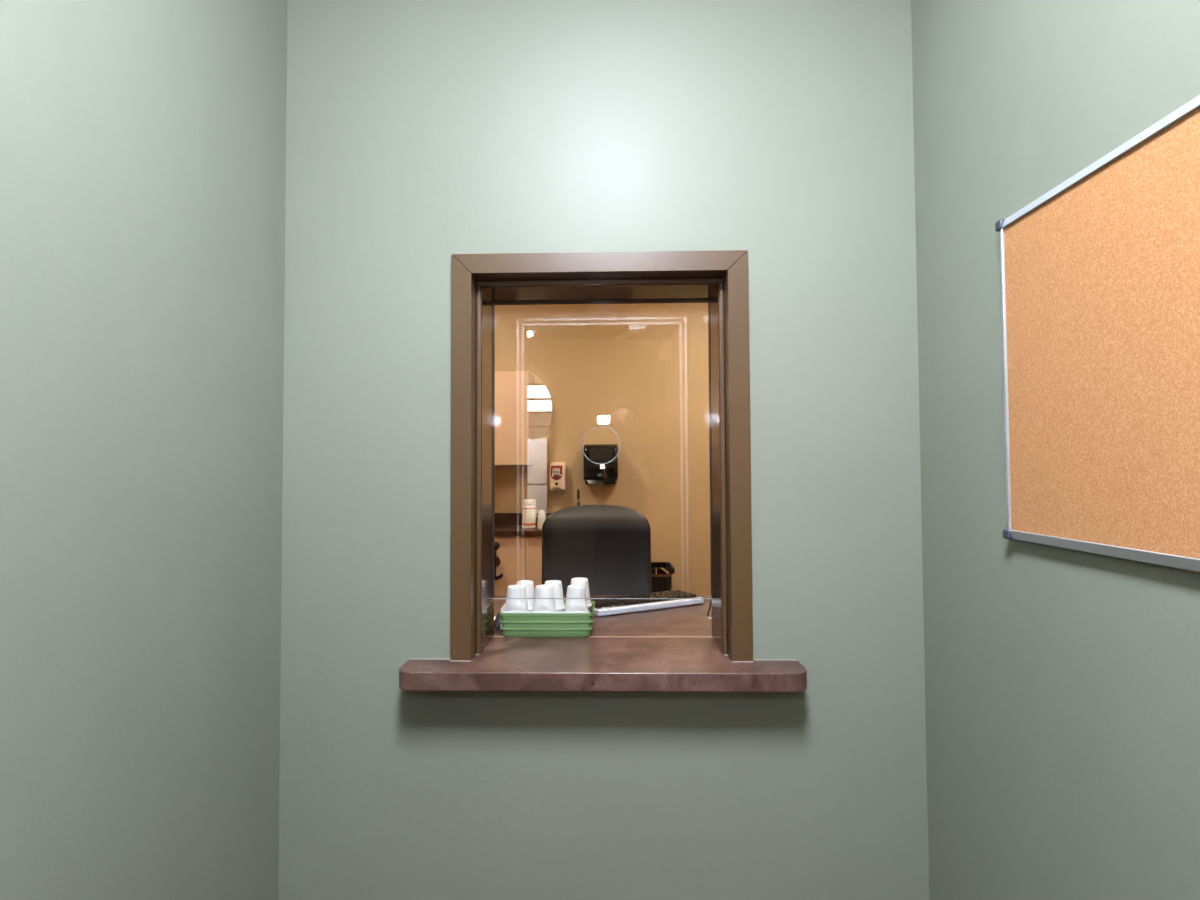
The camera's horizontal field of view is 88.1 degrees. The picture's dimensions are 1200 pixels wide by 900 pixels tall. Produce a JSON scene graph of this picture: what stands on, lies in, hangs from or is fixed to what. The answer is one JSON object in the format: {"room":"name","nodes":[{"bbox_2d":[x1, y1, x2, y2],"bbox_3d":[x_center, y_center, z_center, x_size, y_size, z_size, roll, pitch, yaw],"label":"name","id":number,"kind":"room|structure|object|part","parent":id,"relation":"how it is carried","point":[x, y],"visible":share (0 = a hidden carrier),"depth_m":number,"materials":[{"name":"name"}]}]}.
{"room":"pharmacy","nodes":[
{"label":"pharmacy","id":0,"kind":"room"},
{"bbox_2d":[0,0,287,899],"bbox_3d":[-0.854,-0.051,0.500,0.120,2.760,2.015,0,-2,1],"label":"wall","id":1,"kind":"structure","parent":0,"point":[143,142],"depth_m":1.05,"materials":[{"name":"green paint"}]},
{"bbox_2d":[495,303,710,594],"bbox_3d":[-0.344,0.015,5.462,3.650,2.920,0.100,0,-2,1],"label":"wall","id":2,"kind":"structure","parent":0,"point":[640,372],"depth_m":5.41,"materials":[{"name":"beige paint"}]},
{"bbox_2d":[495,371,533,464],"bbox_3d":[-1.225,-0.257,5.260,1.281,0.776,0.363,0,-2,1],"label":"upper cabinet","id":3,"kind":"object","parent":2,"relation":"attached to","point":[514,390],"visible":0.21,"depth_m":5.10,"materials":[{"name":"beige wood"}]},
{"bbox_2d":[495,513,551,524],"bbox_3d":[-0.792,0.600,5.395,2.150,0.102,0.020,0,-2,1],"label":"backsplash","id":4,"kind":"structure","parent":2,"relation":"attached to","point":[500,518],"depth_m":5.38,"materials":[{"name":"laminate"}]},
{"bbox_2d":[550,462,565,492],"bbox_3d":[-0.364,0.235,5.347,0.135,0.263,0.116,0,-2,1],"label":"soap dispenser","id":5,"kind":"object","parent":2,"relation":"attached to","point":[557,469],"visible":1,"depth_m":5.30,"materials":[{"name":"beige plastic"}]},
{"bbox_2d":[583,444,617,484],"bbox_3d":[0.007,0.124,5.280,0.290,0.342,0.238,0,-2,1],"label":"paper towel dispenser","id":6,"kind":"object","parent":2,"relation":"attached to","point":[597,453],"visible":0.98,"depth_m":5.18,"materials":[{"name":"black plastic"}]},
{"bbox_2d":[278,0,928,899],"bbox_3d":[-0.437,-0.100,1.600,3.650,2.920,0.200,0,-2,1],"label":"wall","id":7,"kind":"structure","parent":0,"point":[420,133],"depth_m":1.49,"materials":[{"name":"green paint"}]},
{"bbox_2d":[450,250,752,661],"bbox_3d":[0.002,0.015,1.579,0.712,0.972,0.220,0,-2,1],"label":"window","id":8,"kind":"structure","parent":7,"relation":"in","point":[662,276],"depth_m":1.50,"materials":[{"name":"brown metal"}]},
{"bbox_3d":[-0.331,0.014,1.507,0.049,0.971,0.057,0,-2,1],"label":"casing","id":9,"kind":"part","parent":8,"relation":"part of","materials":[{"name":"brown wood"}]},
{"bbox_3d":[-0.002,-0.450,1.513,0.709,0.048,0.057,0,-2,1],"label":"casing","id":10,"kind":"part","parent":8,"relation":"part of","materials":[{"name":"brown wood"}]},
{"bbox_3d":[0.332,0.010,1.491,0.049,0.971,0.057,0,-2,1],"label":"casing","id":11,"kind":"part","parent":8,"relation":"part of","materials":[{"name":"brown wood"}]},
{"bbox_2d":[399,637,806,691],"bbox_3d":[0.006,0.519,1.520,0.924,0.042,0.292,0,-2,1],"label":"counter ledge","id":12,"kind":"object","parent":7,"relation":"attached to","point":[628,664],"visible":0.95,"depth_m":1.41,"materials":[{"name":"brown laminate"}]},
{"bbox_2d":[911,0,1199,899],"bbox_3d":[0.793,-0.060,0.460,0.120,2.760,2.015,0,-2,1],"label":"wall","id":13,"kind":"structure","parent":0,"point":[1062,685],"depth_m":1.09,"materials":[{"name":"green paint"}]},
{"bbox_2d":[995,95,1199,571],"bbox_3d":[0.727,-0.143,0.676,0.022,0.580,0.916,0,-2,1],"label":"cork board","id":14,"kind":"object","parent":13,"relation":"attached to","point":[1100,272],"visible":1,"depth_m":0.89,"materials":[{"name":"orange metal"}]},
{"bbox_3d":[0.740,-0.130,1.125,0.019,0.545,0.016,0,-2,1],"label":"frame rail","id":15,"kind":"part","parent":14,"relation":"part of","materials":[{"name":"silver metal"}]},
{"bbox_3d":[0.727,-0.424,0.685,0.019,0.016,0.914,0,-2,1],"label":"frame rail","id":16,"kind":"part","parent":14,"relation":"part of","materials":[{"name":"silver metal"}]},
{"bbox_3d":[0.730,0.138,0.668,0.019,0.016,0.914,0,-2,1],"label":"frame rail","id":17,"kind":"part","parent":14,"relation":"part of","materials":[{"name":"silver metal"}]},
{"bbox_3d":[-0.381,1.469,3.561,3.850,0.100,3.815,0,-2,1],"label":"floor","id":18,"kind":"structure","parent":0,"visible":0},
{"bbox_2d":[495,536,541,594],"bbox_3d":[-0.796,1.077,5.128,2.130,0.782,0.522,0,-2,1],"label":"base cabinet","id":19,"kind":"object","parent":18,"relation":"on","point":[520,557],"visible":0.09,"depth_m":4.87,"materials":[{"name":"beige wood"}]},
{"bbox_2d":[495,542,502,579],"bbox_3d":[-0.805,0.862,4.829,0.090,0.300,0.129,0,-2,-20],"label":"handle","id":20,"kind":"object","parent":19,"relation":"attached to","point":[497,545],"visible":0.49,"depth_m":4.81,"materials":[{"name":"black metal"}]},
{"bbox_3d":[-0.807,0.743,4.797,0.062,0.064,0.063,0,-2,1],"label":"knob","id":21,"kind":"part","parent":20,"relation":"part of","materials":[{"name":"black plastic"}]},
{"bbox_3d":[-0.902,1.020,4.880,0.637,0.674,0.018,0,-2,1],"label":"door","id":22,"kind":"part","parent":19,"relation":"part of","materials":[{"name":"beige laminate"}]},
{"bbox_2d":[495,513,551,535],"bbox_3d":[-0.799,0.612,5.130,2.150,0.142,0.550,0,-2,1],"label":"countertop","id":23,"kind":"structure","parent":19,"relation":"on","point":[506,524],"depth_m":5.24,"materials":[{"name":"laminate"}]},
{"bbox_2d":[522,499,535,528],"bbox_3d":[-0.584,0.523,5.102,0.119,0.236,0.119,0,-2,1],"label":"wipes canister","id":24,"kind":"object","parent":23,"relation":"on","point":[528,505],"visible":1,"depth_m":5.05,"materials":[{"name":"white plastic"}]},
{"bbox_3d":[-0.584,0.426,5.105,0.119,0.040,0.119,0,-2,1],"label":"lid","id":25,"kind":"part","parent":24,"relation":"part of","materials":[{"name":"white plastic"}]},
{"bbox_2d":[537,510,545,528],"bbox_3d":[-0.477,0.566,5.078,0.074,0.148,0.074,0,-2,1],"label":"paper cup","id":26,"kind":"object","parent":23,"relation":"on","point":[541,516],"visible":0.78,"depth_m":5.05,"materials":[{"name":"white paper"}]},
{"bbox_2d":[576,489,579,504],"bbox_3d":[-0.183,0.486,5.252,0.092,0.315,0.148,-1,-2,29],"label":"faucet","id":27,"kind":"object","parent":23,"relation":"on","point":[578,490],"visible":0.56,"depth_m":5.19,"materials":[{"name":"black"}]},
{"bbox_3d":[-0.370,1.017,4.867,0.421,0.674,0.018,0,-2,1],"label":"door","id":28,"kind":"part","parent":19,"relation":"part of","materials":[{"name":"beige laminate"}]},
{"bbox_2d":[541,505,651,594],"bbox_3d":[-0.017,0.810,2.484,0.588,1.150,0.549,0,-2,1],"label":"office chair","id":29,"kind":"object","parent":18,"relation":"on","point":[609,546],"visible":0.3,"depth_m":2.65,"materials":[{"name":"black leather"}]},
{"bbox_2d":[493,595,711,636],"bbox_3d":[0.002,0.940,1.932,2.200,0.857,0.554,0,-2,1],"label":"desk","id":30,"kind":"object","parent":18,"relation":"on","point":[691,620],"visible":0.02,"depth_m":1.82,"materials":[{"name":"brown laminate"}]},
{"bbox_2d":[494,612,500,629],"bbox_3d":[-0.296,0.496,1.808,0.022,0.022,0.165,0,-2,-3],"label":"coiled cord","id":31,"kind":"object","parent":30,"relation":"on","point":[497,623],"visible":0.67,"depth_m":1.76,"materials":[{"name":"black plastic"}]},
{"bbox_2d":[499,601,594,636],"bbox_3d":[-0.144,0.468,1.740,0.256,0.076,0.158,0,-2,1],"label":"tray","id":32,"kind":"object","parent":30,"relation":"on","point":[513,624],"visible":0.8,"depth_m":1.66,"materials":[{"name":"green plastic"}]},
{"bbox_3d":[-0.134,0.449,1.777,0.070,0.078,0.070,0,-2,-11],"label":"foam cup","id":33,"kind":"object","parent":32,"relation":"in","visible":0},
{"bbox_2d":[545,580,564,610],"bbox_3d":[-0.134,0.416,1.778,0.070,0.078,0.070,-1,-2,32],"label":"foam cup","id":34,"kind":"object","parent":33,"relation":"on","point":[557,584],"visible":0.63,"depth_m":1.76,"materials":[{"name":"white plastic"}]},
{"bbox_3d":[-0.058,0.449,1.777,0.070,0.078,0.070,0,-2,-23],"label":"foam cup","id":35,"kind":"object","parent":32,"relation":"in","visible":0},
{"bbox_2d":[571,577,591,607],"bbox_3d":[-0.059,0.409,1.778,0.070,0.078,0.070,1,-2,-30],"label":"foam cup","id":36,"kind":"object","parent":35,"relation":"on","point":[579,580],"visible":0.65,"depth_m":1.76,"materials":[{"name":"white plastic"}]},
{"bbox_3d":[-0.215,0.449,1.779,0.070,0.078,0.070,0,-2,-19],"label":"foam cup","id":37,"kind":"object","parent":32,"relation":"in","visible":0},
{"bbox_2d":[516,580,534,610],"bbox_3d":[-0.215,0.416,1.780,0.070,0.078,0.070,0,-2,7],"label":"foam cup","id":38,"kind":"object","parent":37,"relation":"on","point":[529,584],"visible":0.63,"depth_m":1.76,"materials":[{"name":"white plastic"}]},
{"bbox_3d":[-0.230,0.447,1.709,0.070,0.078,0.070,0,-2,-20],"label":"foam cup","id":39,"kind":"object","parent":32,"relation":"in","visible":0},
{"bbox_2d":[505,584,528,611],"bbox_3d":[-0.230,0.414,1.710,0.070,0.078,0.070,-2,-2,40],"label":"foam cup","id":40,"kind":"object","parent":39,"relation":"on","point":[513,591],"visible":0.87,"depth_m":1.69,"materials":[{"name":"white plastic"}]},
{"bbox_3d":[-0.153,0.447,1.708,0.070,0.078,0.070,1,-2,-42],"label":"foam cup","id":41,"kind":"object","parent":32,"relation":"in","visible":0},
{"bbox_2d":[532,584,556,611],"bbox_3d":[-0.153,0.414,1.709,0.070,0.078,0.070,0,-2,-24],"label":"foam cup","id":42,"kind":"object","parent":41,"relation":"on","point":[541,591],"visible":0.85,"depth_m":1.69,"materials":[{"name":"white plastic"}]},
{"bbox_3d":[-0.065,0.446,1.706,0.070,0.078,0.070,0,-2,-3],"label":"foam cup","id":43,"kind":"object","parent":32,"relation":"in","visible":0},
{"bbox_2d":[564,584,588,612],"bbox_3d":[-0.065,0.413,1.706,0.070,0.078,0.070,1,-2,-34],"label":"foam cup","id":44,"kind":"object","parent":43,"relation":"on","point":[573,591],"visible":0.88,"depth_m":1.68,"materials":[{"name":"white plastic"}]},
{"bbox_2d":[590,590,703,616],"bbox_3d":[0.137,0.499,2.044,0.392,0.028,0.155,1,-2,-26],"label":"keyboard","id":45,"kind":"object","parent":30,"relation":"on","point":[603,607],"visible":0.81,"depth_m":2.00,"materials":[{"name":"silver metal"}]},
{"bbox_2d":[707,599,711,618],"bbox_3d":[0.324,0.441,1.711,0.066,0.124,0.026,0,-2,-8],"label":"wire hook","id":46,"kind":"object","parent":30,"relation":"on","point":[708,616],"visible":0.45,"depth_m":1.70,"materials":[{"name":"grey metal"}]},
{"bbox_2d":[651,562,674,592],"bbox_3d":[0.474,1.198,5.076,0.258,0.524,0.316,0,-2,1],"label":"waste bin","id":47,"kind":"object","parent":18,"relation":"on","point":[661,572],"visible":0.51,"depth_m":4.95,"materials":[{"name":"black plastic"}]}
]}

